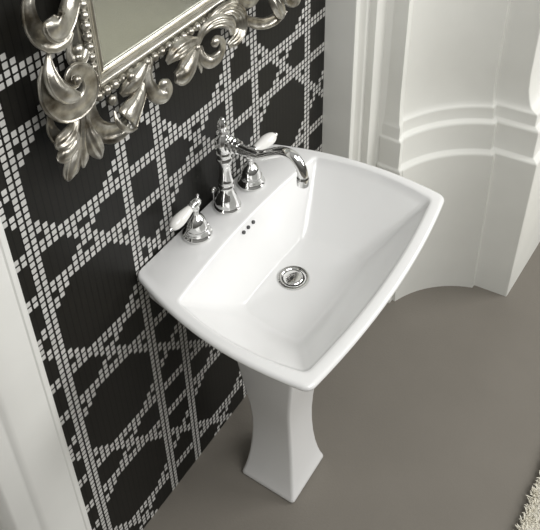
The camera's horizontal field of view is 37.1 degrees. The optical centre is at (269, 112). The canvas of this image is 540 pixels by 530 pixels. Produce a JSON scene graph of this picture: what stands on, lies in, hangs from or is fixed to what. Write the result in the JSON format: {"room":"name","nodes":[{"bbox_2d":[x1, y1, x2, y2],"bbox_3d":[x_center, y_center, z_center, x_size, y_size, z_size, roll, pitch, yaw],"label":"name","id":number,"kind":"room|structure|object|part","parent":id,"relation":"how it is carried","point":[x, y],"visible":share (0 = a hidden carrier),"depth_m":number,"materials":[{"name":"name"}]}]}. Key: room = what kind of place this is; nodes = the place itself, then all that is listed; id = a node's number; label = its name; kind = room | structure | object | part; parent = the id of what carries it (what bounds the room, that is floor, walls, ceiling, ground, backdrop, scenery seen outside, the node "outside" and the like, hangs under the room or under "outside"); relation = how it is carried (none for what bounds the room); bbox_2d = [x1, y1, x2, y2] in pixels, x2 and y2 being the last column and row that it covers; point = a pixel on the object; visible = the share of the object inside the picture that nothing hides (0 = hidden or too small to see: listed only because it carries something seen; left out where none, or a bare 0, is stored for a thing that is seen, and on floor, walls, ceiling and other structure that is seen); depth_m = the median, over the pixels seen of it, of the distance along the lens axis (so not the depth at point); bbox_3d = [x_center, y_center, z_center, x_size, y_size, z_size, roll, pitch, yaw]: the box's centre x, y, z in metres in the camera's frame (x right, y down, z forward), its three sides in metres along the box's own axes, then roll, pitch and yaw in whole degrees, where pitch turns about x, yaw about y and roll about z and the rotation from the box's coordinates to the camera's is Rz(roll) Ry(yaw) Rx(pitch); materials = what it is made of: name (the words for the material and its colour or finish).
{"room":"bathroom","nodes":[
{"label":"bathroom","id":0,"kind":"room"},
{"bbox_2d":[0,0,325,529],"bbox_3d":[-0.234,-0.228,1.506,0.120,2.800,1.167,20,41,27],"label":"wall","id":1,"kind":"structure","parent":0,"point":[138,396],"depth_m":1.68,"materials":[{"name":"tile"}]},
{"bbox_2d":[0,218,91,529],"bbox_3d":[-0.481,0.075,1.095,0.180,2.800,0.076,-27,43,-31],"label":"trim","id":2,"kind":"structure","parent":1,"relation":"attached to","point":[40,489],"depth_m":1.46,"materials":[{"name":"white paint"}]},
{"bbox_2d":[20,0,300,181],"bbox_3d":[-0.133,-0.489,1.290,0.081,1.014,0.818,20,41,27],"label":"wall mirror","id":3,"kind":"object","parent":1,"relation":"attached to","point":[108,44],"visible":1,"depth_m":1.35,"materials":[{"name":"silver glass"}]},
{"bbox_2d":[93,0,201,65],"bbox_3d":[-0.120,-0.564,1.308,0.004,0.853,0.644,20,41,27],"label":"mirror glass","id":4,"kind":"object","parent":3,"relation":"attached to","point":[125,32],"depth_m":1.38,"materials":[{"name":"grey"}]},
{"bbox_3d":[-0.121,-0.564,1.309,0.032,0.914,0.705,20,41,27],"label":"frame moulding","id":5,"kind":"part","parent":3,"relation":"part of","materials":[{"name":"silver metal"}]},
{"bbox_2d":[322,0,394,166],"bbox_3d":[0.213,-0.519,1.894,0.315,2.800,0.143,-9,37,-11],"label":"trim","id":6,"kind":"structure","parent":1,"relation":"attached to","point":[358,33],"depth_m":2.16,"materials":[{"name":"white paint"}]},
{"bbox_2d":[143,242,539,529],"bbox_3d":[1.147,1.319,1.797,3.120,0.100,5.000,20,41,27],"label":"floor","id":7,"kind":"structure","parent":0,"point":[430,420],"depth_m":2.29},
{"bbox_2d":[238,362,322,502],"bbox_3d":[0.030,0.695,2.023,0.196,0.689,0.196,20,41,27],"label":"pedestal","id":8,"kind":"object","parent":7,"relation":"on","point":[284,453],"visible":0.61,"depth_m":2.07,"materials":[{"name":"white ceramic"}]},
{"bbox_2d":[138,144,443,390],"bbox_3d":[0.061,0.344,1.780,0.472,0.162,0.635,20,41,27],"label":"washbasin","id":9,"kind":"object","parent":8,"relation":"on","point":[284,285],"visible":0.97,"depth_m":1.77,"materials":[{"name":"white ceramic"}]},
{"bbox_2d":[168,193,212,244],"bbox_3d":[-0.173,0.235,1.706,0.067,0.110,0.117,20,41,27],"label":"tap","id":10,"kind":"object","parent":9,"relation":"on","point":[196,231],"visible":1,"depth_m":1.72,"materials":[{"name":"silver metal"}]},
{"bbox_3d":[-0.185,0.221,1.677,0.028,0.029,0.066,20,41,27],"label":"lever","id":11,"kind":"part","parent":10,"relation":"part of","materials":[{"name":"white ceramic"}]},
{"bbox_3d":[-0.159,0.210,1.714,0.020,0.026,0.020,20,41,27],"label":"stem","id":12,"kind":"part","parent":10,"relation":"part of","materials":[{"name":"silver metal"}]},
{"bbox_2d":[237,132,277,191],"bbox_3d":[-0.028,0.108,1.878,0.067,0.108,0.127,20,41,27],"label":"tap","id":13,"kind":"object","parent":9,"relation":"on","point":[251,179],"visible":0.75,"depth_m":1.86,"materials":[{"name":"silver metal"}]},
{"bbox_3d":[-0.045,0.110,1.849,0.020,0.026,0.020,20,41,27],"label":"stem","id":14,"kind":"part","parent":13,"relation":"part of","materials":[{"name":"silver metal"}]},
{"bbox_3d":[-0.012,0.071,1.867,0.032,0.031,0.074,20,41,27],"label":"lever","id":15,"kind":"part","parent":13,"relation":"part of","materials":[{"name":"white ceramic"}]},
{"bbox_2d":[210,117,308,214],"bbox_3d":[-0.026,0.139,1.714,0.251,0.250,0.064,20,41,27],"label":"faucet spout","id":16,"kind":"object","parent":9,"relation":"on","point":[227,201],"visible":1,"depth_m":1.70,"materials":[{"name":"silver metal"}]},
{"bbox_3d":[-0.128,0.175,1.811,0.015,0.016,0.015,3,36,6],"label":"knob","id":17,"kind":"part","parent":16,"relation":"part of","materials":[{"name":"silver metal"}]},
{"bbox_3d":[-0.006,0.083,1.657,0.196,0.062,0.024,20,41,27],"label":"spout arm","id":18,"kind":"part","parent":16,"relation":"part of","materials":[{"name":"silver metal"}]},
{"bbox_2d":[515,470,539,529],"bbox_3d":[1.704,0.891,2.275,1.480,0.012,1.920,20,41,27],"label":"rug","id":19,"kind":"object","parent":7,"relation":"on","point":[531,518],"visible":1,"depth_m":2.08,"materials":[{"name":"beige fabric"}]},
{"bbox_2d":[392,0,508,300],"bbox_3d":[0.467,-0.543,1.919,0.402,2.800,0.106,-7,36,-7],"label":"wall","id":20,"kind":"structure","parent":0,"point":[455,45],"depth_m":2.37,"materials":[{"name":"white paint"}]},
{"bbox_2d":[377,0,412,302],"bbox_3d":[0.354,-0.526,1.899,0.086,2.800,0.066,20,41,27],"label":"trim","id":21,"kind":"structure","parent":20,"relation":"attached to","point":[391,138],"depth_m":2.24,"materials":[{"name":"white paint"}]},
{"bbox_2d":[473,0,539,295],"bbox_3d":[1.171,-0.970,2.486,0.222,2.800,1.766,22,42,29],"label":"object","id":22,"kind":"structure","parent":20,"relation":"attached to","point":[510,234],"depth_m":2.41,"materials":[{"name":"white paint"}]}
]}

